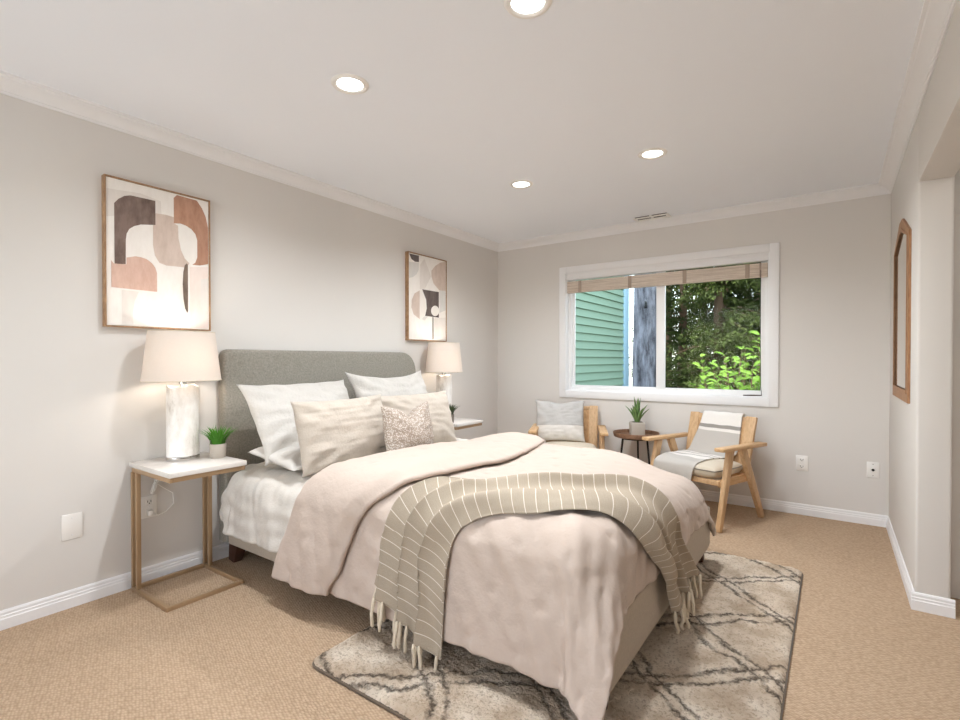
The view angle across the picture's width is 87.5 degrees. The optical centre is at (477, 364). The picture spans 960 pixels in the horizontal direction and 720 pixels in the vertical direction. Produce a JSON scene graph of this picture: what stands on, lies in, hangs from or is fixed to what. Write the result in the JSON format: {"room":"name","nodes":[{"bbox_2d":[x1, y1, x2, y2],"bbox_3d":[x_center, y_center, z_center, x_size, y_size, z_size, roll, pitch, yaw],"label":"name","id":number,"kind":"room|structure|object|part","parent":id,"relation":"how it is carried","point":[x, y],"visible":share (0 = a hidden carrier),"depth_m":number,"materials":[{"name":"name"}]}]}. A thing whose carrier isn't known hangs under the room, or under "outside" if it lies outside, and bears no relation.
{"room":"bedroom","nodes":[
{"label":"bedroom","id":0,"kind":"room"},
{"bbox_2d":[209,442,226,458],"bbox_3d":[-1.417,0.468,2.732,0.085,0.075,0.085,0,1,18],"label":"pot","id":1,"kind":"object","parent":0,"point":[216,449],"depth_m":2.70,"materials":[{"name":"ceramic"}]},
{"bbox_2d":[0,93,497,610],"bbox_3d":[-1.628,-0.053,2.991,0.120,2.437,6.430,0,1,35],"label":"wall","id":2,"kind":"structure","parent":0,"point":[293,268],"depth_m":2.59,"materials":[{"name":"paint"}]},
{"bbox_2d":[61,512,82,540],"bbox_3d":[-1.960,0.782,2.422,0.007,0.122,0.082,0,1,35],"label":"blank plate","id":3,"kind":"object","parent":2,"relation":"attached to","point":[71,524],"visible":1,"depth_m":2.42,"materials":[{"name":"white plastic"}]},
{"bbox_2d":[0,542,228,630],"bbox_3d":[-1.573,1.124,2.964,0.014,0.083,6.190,0,1,35],"label":"baseboard","id":4,"kind":"structure","parent":2,"relation":"attached to","point":[20,614],"depth_m":2.49,"materials":[{"name":"white wood"}]},
{"bbox_2d":[141,494,156,518],"bbox_3d":[-1.766,0.763,2.693,0.009,0.118,0.078,0,1,35],"label":"wall outlet","id":5,"kind":"object","parent":2,"relation":"attached to","point":[149,502],"visible":0.91,"depth_m":2.69,"materials":[{"name":"white plastic"}]},
{"bbox_2d":[145,499,152,504],"bbox_3d":[-1.765,0.737,2.691,0.004,0.029,0.034,0,1,35],"label":"receptacle","id":6,"kind":"object","parent":5,"relation":"attached to","point":[147,501],"depth_m":2.69,"materials":[{"name":"white plastic"}]},
{"bbox_2d":[101,174,210,330],"bbox_3d":[-1.722,-0.571,2.718,0.038,0.758,0.520,0,1,35],"label":"framed art","id":7,"kind":"object","parent":2,"relation":"attached to","point":[156,257],"visible":1,"depth_m":2.68,"materials":[{"name":"brown paper"}]},
{"bbox_2d":[0,70,499,251],"bbox_3d":[-1.549,-1.236,2.923,0.074,0.070,6.190,0,1,35],"label":"trim","id":8,"kind":"structure","parent":2,"relation":"attached to","point":[11,85],"depth_m":2.86,"materials":[{"name":"white wood"}]},
{"bbox_2d":[405,251,446,341],"bbox_3d":[-0.457,-0.589,4.496,0.038,0.758,0.520,0,1,35],"label":"framed art","id":9,"kind":"object","parent":2,"relation":"attached to","point":[425,276],"visible":1,"depth_m":4.46,"materials":[{"name":"brown paper"}]},
{"bbox_2d":[0,0,923,242],"bbox_3d":[-0.286,-1.320,0.767,4.870,0.140,8.540,0,1,35],"label":"ceiling","id":10,"kind":"structure","parent":0,"point":[747,101],"depth_m":2.33,"materials":[{"name":"paint"}]},
{"bbox_2d":[331,73,368,94],"bbox_3d":[-0.577,-1.260,2.262,0.168,0.009,0.168,0,1,35],"label":"recessed light","id":11,"kind":"object","parent":10,"relation":"in","point":[347,82],"visible":1,"depth_m":2.25,"materials":[{"name":"white plastic"}]},
{"bbox_2d":[509,180,532,188],"bbox_3d":[0.307,-1.273,3.552,0.168,0.009,0.168,0,1,35],"label":"recessed light","id":12,"kind":"object","parent":10,"relation":"in","point":[518,184],"visible":1,"depth_m":3.54,"materials":[{"name":"white plastic"}]},
{"bbox_2d":[504,0,551,18],"bbox_3d":[0.173,-1.255,1.742,0.168,0.009,0.168,0,1,35],"label":"recessed light","id":13,"kind":"object","parent":10,"relation":"in","point":[524,7],"visible":1,"depth_m":1.76,"materials":[{"name":"white plastic"}]},
{"bbox_2d":[633,213,670,221],"bbox_3d":[1.510,-1.278,4.355,0.300,0.016,0.110,0,1,35],"label":"ceiling vent","id":14,"kind":"object","parent":10,"relation":"in","point":[665,215],"visible":1,"depth_m":4.35,"materials":[{"name":"white plastic"}]},
{"bbox_2d":[638,148,666,159],"bbox_3d":[1.053,-1.268,3.025,0.168,0.009,0.168,0,1,35],"label":"recessed light","id":15,"kind":"object","parent":10,"relation":"in","point":[652,153],"visible":1,"depth_m":3.02,"materials":[{"name":"white plastic"}]},
{"bbox_2d":[0,500,959,719],"bbox_3d":[0.308,1.239,1.628,4.870,0.120,6.430,0,1,35],"label":"floor","id":16,"kind":"structure","parent":0,"point":[248,650],"depth_m":2.10,"materials":[{"name":"beige carpet"}]},
{"bbox_2d":[129,451,246,611],"bbox_3d":[-1.516,0.838,2.630,0.460,0.662,0.380,0,1,35],"label":"nightstand","id":17,"kind":"object","parent":16,"relation":"on","point":[204,467],"visible":1,"depth_m":2.57,"materials":[{"name":"brown wood"}]},
{"bbox_3d":[-1.784,0.853,2.599,0.020,0.593,0.020,0,1,35],"label":"leg","id":18,"kind":"part","parent":17,"relation":"part of","materials":[{"name":"brown wood"}]},
{"bbox_3d":[-1.739,0.853,2.567,0.020,0.593,0.020,0,1,35],"label":"leg","id":19,"kind":"part","parent":17,"relation":"part of","materials":[{"name":"brown wood"}]},
{"bbox_2d":[147,479,173,515],"bbox_3d":[-1.721,0.660,2.724,0.037,0.312,0.131,0,1,35],"label":"lamp cord","id":20,"kind":"object","parent":17,"relation":"hanging from","point":[149,512],"visible":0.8,"depth_m":2.69,"materials":[{"name":"white plastic"}]},
{"bbox_2d":[140,330,221,461],"bbox_3d":[-1.576,0.166,2.678,0.292,0.682,0.392,0,1,35],"label":"table lamp","id":21,"kind":"object","parent":17,"relation":"on","point":[181,356],"visible":1,"depth_m":2.61,"materials":[{"name":"white fabric"}]},
{"bbox_3d":[-1.576,-0.044,2.676,0.287,0.260,0.388,0,1,35],"label":"lamp shade","id":22,"kind":"part","parent":21,"relation":"part of","materials":[{"name":"fabric"}]},
{"bbox_3d":[-1.523,1.159,2.638,0.405,0.020,0.380,0,1,35],"label":"frame","id":23,"kind":"part","parent":17,"relation":"part of","materials":[{"name":"gold metal"}]},
{"bbox_3d":[-1.512,0.544,2.624,0.430,0.024,0.370,0,1,35],"label":"frame","id":24,"kind":"part","parent":17,"relation":"part of","materials":[{"name":"white stone"}]},
{"bbox_3d":[-1.575,0.850,2.893,0.020,0.593,0.020,0,1,35],"label":"leg","id":25,"kind":"part","parent":17,"relation":"part of","materials":[{"name":"brown wood"}]},
{"bbox_3d":[-1.530,0.850,2.861,0.020,0.593,0.020,0,1,35],"label":"leg","id":26,"kind":"part","parent":17,"relation":"part of","materials":[{"name":"brown wood"}]},
{"bbox_2d":[198,425,238,458],"bbox_3d":[-1.408,0.419,2.739,0.232,0.173,0.246,0,1,18],"label":"potted grass","id":27,"kind":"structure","parent":17,"relation":"on","point":[217,446],"depth_m":2.70,"materials":[{"name":"plant"}]},
{"bbox_2d":[219,349,709,709],"bbox_3d":[-0.087,0.541,2.960,2.405,1.262,1.655,0,1,35],"label":"upholstered bed","id":28,"kind":"object","parent":16,"relation":"on","point":[242,367],"visible":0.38,"depth_m":3.01,"materials":[{"name":"grey fabric"}]},
{"bbox_3d":[-1.423,1.101,2.983,0.096,0.142,0.076,0,1,35],"label":"leg","id":29,"kind":"part","parent":28,"relation":"part of","materials":[{"name":"brown wood"}]},
{"bbox_3d":[-0.510,0.945,2.286,2.300,0.225,0.050,0,1,35],"label":"rail","id":30,"kind":"part","parent":28,"relation":"part of","materials":[{"name":"beige fabric"}]},
{"bbox_3d":[-1.026,0.471,3.627,0.100,1.135,1.655,0,1,35],"label":"headboard","id":31,"kind":"part","parent":28,"relation":"part of","materials":[{"name":"grey fabric"}]},
{"bbox_2d":[218,438,467,552],"bbox_3d":[-0.608,0.747,3.251,1.011,0.385,1.717,0,1,35],"label":"mattress","id":32,"kind":"object","parent":28,"relation":"on","point":[257,502],"visible":0.19,"depth_m":2.65,"materials":[{"name":"white fabric"}]},
{"bbox_2d":[248,446,302,470],"bbox_3d":[-0.913,0.507,2.928,0.396,0.133,0.680,0,1,33],"label":"sleeping pillow","id":33,"kind":"object","parent":32,"relation":"on","point":[289,458],"visible":0.25,"depth_m":2.67,"materials":[{"name":"white fabric"}]},
{"bbox_2d":[236,380,348,465],"bbox_3d":[-1.023,0.321,3.047,0.312,0.427,0.770,0,1,34],"label":"euro sham","id":34,"kind":"object","parent":33,"relation":"on","point":[270,407],"visible":0.48,"depth_m":2.83,"materials":[{"name":"white fabric"}]},
{"bbox_2d":[290,394,385,477],"bbox_3d":[-0.741,0.378,2.829,0.221,0.381,0.668,0,1,32],"label":"linen pillow","id":35,"kind":"object","parent":32,"relation":"on","point":[329,433],"visible":0.93,"depth_m":2.69,"materials":[{"name":"beige fabric"}]},
{"bbox_2d":[345,370,427,397],"bbox_3d":[-0.585,0.301,3.694,0.297,0.505,0.759,0,1,37],"label":"euro sham","id":36,"kind":"object","parent":32,"relation":"on","point":[363,386],"visible":0.33,"depth_m":3.61,"materials":[{"name":"white fabric"}]},
{"bbox_2d":[381,401,433,450],"bbox_3d":[-0.409,0.405,3.021,0.170,0.339,0.466,0,1,29],"label":"cushion","id":37,"kind":"object","parent":32,"relation":"on","point":[400,430],"visible":0.76,"depth_m":2.90,"materials":[{"name":"fabric"}]},
{"bbox_2d":[381,390,456,442],"bbox_3d":[-0.415,0.383,3.425,0.219,0.376,0.714,0,1,38],"label":"linen pillow","id":38,"kind":"object","parent":32,"relation":"on","point":[441,419],"visible":0.43,"depth_m":3.46,"materials":[{"name":"beige fabric"}]},
{"bbox_2d":[272,432,715,719],"bbox_3d":[0.174,0.788,2.670,1.718,0.683,1.751,0,1,35],"label":"comforter","id":39,"kind":"object","parent":28,"relation":"on","point":[547,597],"visible":0.74,"depth_m":1.86,"materials":[{"name":"beige fabric"}]},
{"bbox_2d":[370,472,702,669],"bbox_3d":[0.281,0.832,2.024,1.456,0.739,0.487,0,1,-2],"label":"throw blanket","id":40,"kind":"object","parent":39,"relation":"on","point":[421,527],"visible":1,"depth_m":1.98,"materials":[{"name":"beige fabric"}]},
{"bbox_3d":[0.858,0.948,2.265,0.055,0.220,1.570,0,1,35],"label":"foot rail","id":41,"kind":"part","parent":28,"relation":"part of","materials":[{"name":"beige fabric"}]},
{"bbox_2d":[453,417,482,429],"bbox_3d":[-0.249,0.820,4.412,0.460,0.662,0.380,0,1,35],"label":"nightstand","id":42,"kind":"object","parent":16,"relation":"on","point":[459,423],"visible":0.22,"depth_m":4.31,"materials":[{"name":"white stone"}]},
{"bbox_2d":[425,342,461,406],"bbox_3d":[-0.301,0.148,4.471,0.292,0.682,0.392,0,1,35],"label":"table lamp","id":43,"kind":"object","parent":42,"relation":"on","point":[442,357],"visible":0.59,"depth_m":4.35,"materials":[{"name":"beige fabric"}]},
{"bbox_3d":[-0.301,-0.061,4.469,0.287,0.260,0.388,0,1,35],"label":"lamp shade","id":44,"kind":"part","parent":43,"relation":"part of","materials":[{"name":"fabric"}]},
{"bbox_2d":[449,403,459,422],"bbox_3d":[-0.232,0.409,4.230,0.219,0.163,0.232,0,1,18],"label":"potted grass","id":45,"kind":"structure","parent":42,"relation":"on","point":[452,408],"depth_m":4.20,"materials":[{"name":"green plant"}]},
{"bbox_3d":[-0.245,0.526,4.407,0.430,0.024,0.370,0,1,35],"label":"frame","id":46,"kind":"part","parent":42,"relation":"part of","materials":[{"name":"gold metal"}]},
{"bbox_2d":[312,550,802,719],"bbox_3d":[0.578,1.155,2.386,1.542,0.032,2.142,0,1,35],"label":"shag rug","id":47,"kind":"object","parent":16,"relation":"on","point":[733,660],"visible":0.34,"depth_m":1.89,"materials":[{"name":"white fabric"}]},
{"bbox_2d":[528,406,607,448],"bbox_3d":[0.817,0.775,4.538,0.676,0.766,0.627,0,1,11],"label":"armchair","id":48,"kind":"object","parent":16,"relation":"on","point":[590,413],"visible":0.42,"depth_m":4.67,"materials":[{"name":"wood"}]},
{"bbox_3d":[0.519,0.586,4.588,0.072,0.038,0.600,0,1,11],"label":"armrest","id":49,"kind":"part","parent":48,"relation":"part of","materials":[{"name":"brown wood"}]},
{"bbox_2d":[535,400,584,441],"bbox_3d":[0.757,0.521,4.632,0.458,0.375,0.167,0,1,8],"label":"cushion","id":50,"kind":"object","parent":48,"relation":"on","point":[555,421],"visible":0.96,"depth_m":4.59,"materials":[{"name":"fabric"}]},
{"bbox_3d":[0.859,0.610,4.751,0.385,0.357,0.095,0,1,11],"label":"panel","id":51,"kind":"part","parent":48,"relation":"part of","materials":[{"name":"beige fabric"}]},
{"bbox_2d":[546,441,595,448],"bbox_3d":[0.807,0.757,4.489,0.500,0.114,0.410,0,1,11],"label":"seat cushion","id":52,"kind":"object","parent":48,"relation":"on","point":[592,444],"depth_m":4.46,"materials":[{"name":"fabric"}]},
{"bbox_3d":[1.081,0.621,4.702,0.088,0.462,0.145,0,1,11],"label":"post","id":53,"kind":"part","parent":48,"relation":"part of","materials":[{"name":"brown wood"}]},
{"bbox_3d":[1.064,0.873,4.272,0.037,0.568,0.199,0,1,11],"label":"leg","id":54,"kind":"part","parent":48,"relation":"part of","materials":[{"name":"brown wood"}]},
{"bbox_3d":[1.112,0.587,4.471,0.072,0.038,0.600,0,1,11],"label":"armrest","id":55,"kind":"part","parent":48,"relation":"part of","materials":[{"name":"brown wood"}]},
{"bbox_2d":[613,429,658,463],"bbox_3d":[1.375,0.870,4.368,0.386,0.565,0.386,0,1,35],"label":"round side table","id":56,"kind":"object","parent":16,"relation":"on","point":[624,434],"visible":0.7,"depth_m":4.30,"materials":[{"name":"brown wood"}]},
{"bbox_2d":[613,429,658,439],"bbox_3d":[1.375,0.610,4.366,0.386,0.044,0.386,0,1,35],"label":"tabletop","id":57,"kind":"object","parent":56,"relation":"on","point":[624,434],"depth_m":4.30,"materials":[{"name":"brown wood"}]},
{"bbox_2d":[626,398,648,434],"bbox_3d":[1.397,0.449,4.364,0.178,0.340,0.177,0,1,-17],"label":"aloe","id":58,"kind":"object","parent":56,"relation":"on","point":[636,427],"visible":0.98,"depth_m":4.32,"materials":[{"name":"plant"}]},
{"bbox_3d":[1.438,0.890,4.499,0.017,0.523,0.075,0,1,26],"label":"leg","id":59,"kind":"part","parent":56,"relation":"part of","materials":[{"name":"black metal"}]},
{"bbox_3d":[1.457,0.892,4.249,0.017,0.523,0.076,0,1,-34],"label":"leg","id":60,"kind":"part","parent":56,"relation":"part of","materials":[{"name":"black metal"}]},
{"bbox_2d":[642,411,766,532],"bbox_3d":[1.738,0.781,3.872,0.627,0.766,0.676,0,1,-35],"label":"armchair","id":61,"kind":"object","parent":16,"relation":"on","point":[736,469],"visible":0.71,"depth_m":3.68,"materials":[{"name":"wood"}]},
{"bbox_3d":[1.394,0.876,3.993,0.199,0.568,0.037,0,1,-35],"label":"leg","id":62,"kind":"part","parent":61,"relation":"part of","materials":[{"name":"brown wood"}]},
{"bbox_3d":[1.560,0.591,4.114,0.600,0.038,0.072,0,1,-35],"label":"armrest","id":63,"kind":"part","parent":61,"relation":"part of","materials":[{"name":"brown wood"}]},
{"bbox_3d":[1.692,0.872,4.199,0.331,0.577,0.037,0,1,-35],"label":"leg","id":64,"kind":"part","parent":61,"relation":"part of","materials":[{"name":"brown wood"}]},
{"bbox_3d":[1.784,0.626,4.179,0.145,0.462,0.088,0,1,-35],"label":"post","id":65,"kind":"part","parent":61,"relation":"part of","materials":[{"name":"brown wood"}]},
{"bbox_2d":[653,411,745,480],"bbox_3d":[1.724,0.640,3.907,0.598,0.521,0.421,0,1,-35],"label":"throw","id":66,"kind":"object","parent":61,"relation":"on","point":[716,429],"visible":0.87,"depth_m":3.93,"materials":[{"name":"white fabric"}]},
{"bbox_3d":[1.552,0.838,3.744,0.028,0.036,0.524,0,1,-35],"label":"rail","id":67,"kind":"part","parent":61,"relation":"part of","materials":[{"name":"brown wood"}]},
{"bbox_2d":[692,458,742,477],"bbox_3d":[1.697,0.764,3.844,0.410,0.114,0.500,0,1,-35],"label":"seat cushion","id":68,"kind":"object","parent":61,"relation":"on","point":[711,468],"depth_m":3.64,"materials":[{"name":"fabric"}]},
{"bbox_3d":[1.918,0.618,3.995,0.095,0.357,0.385,0,1,-35],"label":"panel","id":69,"kind":"part","parent":61,"relation":"part of","materials":[{"name":"beige fabric"}]},
{"bbox_3d":[1.957,0.427,4.021,0.022,0.045,0.400,0,1,-35],"label":"rail","id":70,"kind":"part","parent":61,"relation":"part of","materials":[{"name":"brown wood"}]},
{"bbox_3d":[1.730,0.880,3.509,0.199,0.568,0.037,0,1,-35],"label":"leg","id":71,"kind":"part","parent":61,"relation":"part of","materials":[{"name":"brown wood"}]},
{"bbox_3d":[1.883,0.840,3.655,0.450,0.053,0.028,0,1,-35],"label":"rail","id":72,"kind":"part","parent":61,"relation":"part of","materials":[{"name":"brown wood"}]},
{"bbox_3d":[1.904,0.595,3.618,0.600,0.038,0.072,0,1,-35],"label":"armrest","id":73,"kind":"part","parent":61,"relation":"part of","materials":[{"name":"brown wood"}]},
{"bbox_3d":[2.043,0.630,3.806,0.145,0.462,0.088,0,1,-35],"label":"post","id":74,"kind":"part","parent":61,"relation":"part of","materials":[{"name":"brown wood"}]},
{"bbox_3d":[2.027,0.877,3.715,0.331,0.577,0.037,0,1,-35],"label":"leg","id":75,"kind":"part","parent":61,"relation":"part of","materials":[{"name":"brown wood"}]},
{"bbox_2d":[629,421,644,434],"bbox_3d":[1.383,0.560,4.359,0.116,0.118,0.116,0,1,7],"label":"pot","id":76,"kind":"object","parent":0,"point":[635,427],"depth_m":4.30,"materials":[{"name":"ceramic"}]},
{"bbox_2d":[498,194,890,515],"bbox_3d":[2.185,-0.065,4.152,4.750,2.437,0.120,0,1,35],"label":"wall","id":77,"kind":"structure","parent":0,"point":[833,410],"depth_m":3.88,"materials":[{"name":"paint"}]},
{"bbox_2d":[559,242,778,406],"bbox_3d":[1.623,-0.316,4.531,1.894,1.293,0.128,0,1,35],"label":"window","id":78,"kind":"structure","parent":77,"relation":"in","point":[769,387],"depth_m":4.45,"materials":[{"name":"plastic"}]},
{"bbox_3d":[1.324,-0.316,4.794,0.900,1.097,0.023,0,1,35],"label":"sash","id":79,"kind":"part","parent":78,"relation":"part of","materials":[{"name":"plastic"}]},
{"bbox_2d":[567,254,767,395],"bbox_3d":[1.605,-0.318,4.509,1.744,1.139,0.050,0,1,35],"label":"bamboo shade","id":80,"kind":"object","parent":78,"relation":"attached to","point":[759,270],"visible":1,"depth_m":4.41,"materials":[{"name":"beige wood"}]},
{"bbox_3d":[1.606,-0.709,4.505,1.736,0.011,0.036,0,1,35],"label":"rail","id":81,"kind":"part","parent":80,"relation":"part of","materials":[{"name":"brown wood"}]},
{"bbox_3d":[2.267,-0.252,4.014,0.014,1.005,0.006,0,1,35],"label":"cord","id":82,"kind":"part","parent":80,"relation":"part of","materials":[{"name":"white fabric"}]},
{"bbox_3d":[1.969,-0.311,4.302,0.855,1.097,0.028,0,1,35],"label":"sash","id":83,"kind":"part","parent":78,"relation":"part of","materials":[{"name":"plastic"}]},
{"bbox_2d":[498,183,889,251],"bbox_3d":[1.546,-1.252,4.475,3.320,0.070,0.074,0,1,35],"label":"trim","id":84,"kind":"structure","parent":77,"relation":"attached to","point":[875,189],"depth_m":4.18,"materials":[{"name":"white paint"}]},
{"bbox_2d":[699,489,887,526],"bbox_3d":[1.563,1.109,4.523,3.320,0.083,0.014,0,1,35],"label":"baseboard","id":85,"kind":"structure","parent":77,"relation":"attached to","point":[768,504],"depth_m":3.84,"materials":[{"name":"white wood"}]},
{"bbox_2d":[796,455,807,470],"bbox_3d":[2.494,0.760,3.861,0.078,0.116,0.009,0,1,35],"label":"wall outlet","id":86,"kind":"object","parent":77,"relation":"attached to","point":[801,461],"visible":1,"depth_m":3.86,"materials":[{"name":"white plastic"}]},
{"bbox_2d":[867,462,878,477],"bbox_3d":[2.843,0.760,3.608,0.072,0.112,0.016,0,1,35],"label":"outlet","id":87,"kind":"object","parent":77,"relation":"attached to","point":[872,467],"visible":1,"depth_m":3.61,"materials":[{"name":"white plastic"}]},
{"bbox_2d":[889,0,959,598],"bbox_3d":[1.179,-0.033,0.996,0.127,2.437,6.190,0,1,35],"label":"wall","id":88,"kind":"structure","parent":0,"point":[920,431],"depth_m":2.36,"materials":[{"name":"paint"}]},
{"bbox_2d":[893,218,911,403],"bbox_3d":[2.457,-0.315,2.913,0.015,1.030,0.800,0,1,35],"label":"arched mirror","id":89,"kind":"object","parent":88,"relation":"attached to","point":[903,248],"visible":1,"depth_m":2.85,"materials":[{"name":"brown wood"}]},
{"bbox_2d":[895,233,905,388],"bbox_3d":[2.458,-0.312,2.912,0.001,0.914,0.690,0,1,35],"label":"mirror glass","id":90,"kind":"object","parent":89,"relation":"attached to","point":[900,321],"depth_m":2.93,"materials":[{"name":"grey mirror"}]},
{"bbox_2d":[879,0,956,193],"bbox_3d":[1.097,-1.217,1.042,0.074,0.070,6.190,0,1,35],"label":"trim","id":91,"kind":"structure","parent":88,"relation":"attached to","point":[935,17],"depth_m":2.15,"materials":[{"name":"white wood"}]},
{"bbox_2d":[886,516,955,618],"bbox_3d":[2.554,1.124,2.942,0.155,0.083,1.444,0,1,35],"label":"baseboard","id":92,"kind":"structure","parent":88,"relation":"attached to","point":[922,602],"depth_m":2.39,"materials":[{"name":"white wood"}]},
{"bbox_2d":[950,169,959,598],"bbox_3d":[1.762,-0.029,0.582,1.303,2.437,6.190,0,1,35],"label":"wall","id":93,"kind":"structure","parent":0,"point":[955,489],"depth_m":2.50,"materials":[{"name":"paint"}]},
{"label":"outside","id":94,"kind":"structure","parent":0,"visible":0},
{"bbox_3d":[8.134,1.464,13.183,26.000,0.200,21.110,0,1,35],"label":"ground","id":95,"kind":"structure","parent":94,"visible":0},
{"bbox_2d":[576,276,628,385],"bbox_3d":[1.350,-0.828,8.492,0.550,4.476,5.620,0,1,35],"label":"neighbouring house","id":96,"kind":"structure","parent":95,"relation":"on","point":[602,317],"depth_m":9.50,"materials":[{"name":"green paint"}]},
{"bbox_2d":[632,273,655,386],"bbox_3d":[3.635,-1.865,11.016,0.813,6.500,0.598,-1,1,-41],"label":"trunk","id":97,"kind":"object","parent":95,"relation":"on","point":[644,327],"visible":0.3,"depth_m":10.85,"materials":[{"name":"grey plant"}]},
{"bbox_2d":[629,271,712,385],"bbox_3d":[6.069,-2.007,15.899,3.030,6.912,3.094,0,1,0],"label":"conifer tree","id":98,"kind":"object","parent":95,"relation":"on","point":[678,286],"visible":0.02,"depth_m":15.84,"materials":[{"name":"green plant"}]},
{"bbox_2d":[632,267,727,387],"bbox_3d":[4.976,-1.359,11.871,2.724,5.729,2.478,0,1,-15],"label":"conifer tree","id":99,"kind":"object","parent":95,"relation":"on","point":[682,319],"visible":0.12,"depth_m":11.86,"materials":[{"name":"green plant"}]},
{"bbox_2d":[672,286,712,383],"bbox_3d":[7.552,-2.405,16.868,3.852,7.736,4.208,0,1,35],"label":"conifer tree","id":100,"kind":"object","parent":95,"relation":"on","point":[674,286],"visible":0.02,"depth_m":16.84,"materials":[{"name":"green plant"}]},
{"bbox_2d":[665,268,757,384],"bbox_3d":[6.730,-1.822,13.225,2.847,6.829,3.382,-1,1,-41],"label":"conifer tree","id":101,"kind":"object","parent":95,"relation":"on","point":[710,303],"visible":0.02,"depth_m":13.31,"materials":[{"name":"green plant"}]},
{"bbox_2d":[665,263,759,389],"bbox_3d":[4.928,-1.150,10.312,2.529,5.314,2.500,0,1,-28],"label":"conifer tree","id":102,"kind":"object","parent":95,"relation":"on","point":[721,334],"visible":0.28,"depth_m":10.01,"materials":[{"name":"green plant"}]},
{"bbox_2d":[689,346,759,390],"bbox_3d":[3.583,0.595,6.344,1.745,1.690,1.377,0,1,35],"label":"leafy shrub","id":103,"kind":"object","parent":95,"relation":"on","point":[756,379],"visible":0.12,"depth_m":6.42,"materials":[{"name":"green plant"}]},
{"bbox_2d":[724,262,760,385],"bbox_3d":[6.207,-1.478,10.260,2.719,5.859,2.742,0,1,35],"label":"conifer tree","id":104,"kind":"object","parent":95,"relation":"on","point":[739,296],"visible":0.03,"depth_m":10.24,"materials":[{"name":"green plant"}]},
{"bbox_2d":[735,280,759,384],"bbox_3d":[7.619,-1.814,12.892,3.430,6.838,3.198,0,1,26],"label":"conifer tree","id":105,"kind":"object","parent":95,"relation":"on","point":[756,280],"visible":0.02,"depth_m":12.70,"materials":[{"name":"green plant"}]},
{"bbox_2d":[749,330,759,389],"bbox_3d":[3.513,0.504,6.223,0.260,1.858,0.270,0,1,-5],"label":"leafy sapling","id":106,"kind":"object","parent":95,"relation":"on","point":[752,331],"visible":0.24,"depth_m":6.23,"materials":[{"name":"green plant"}]}
]}

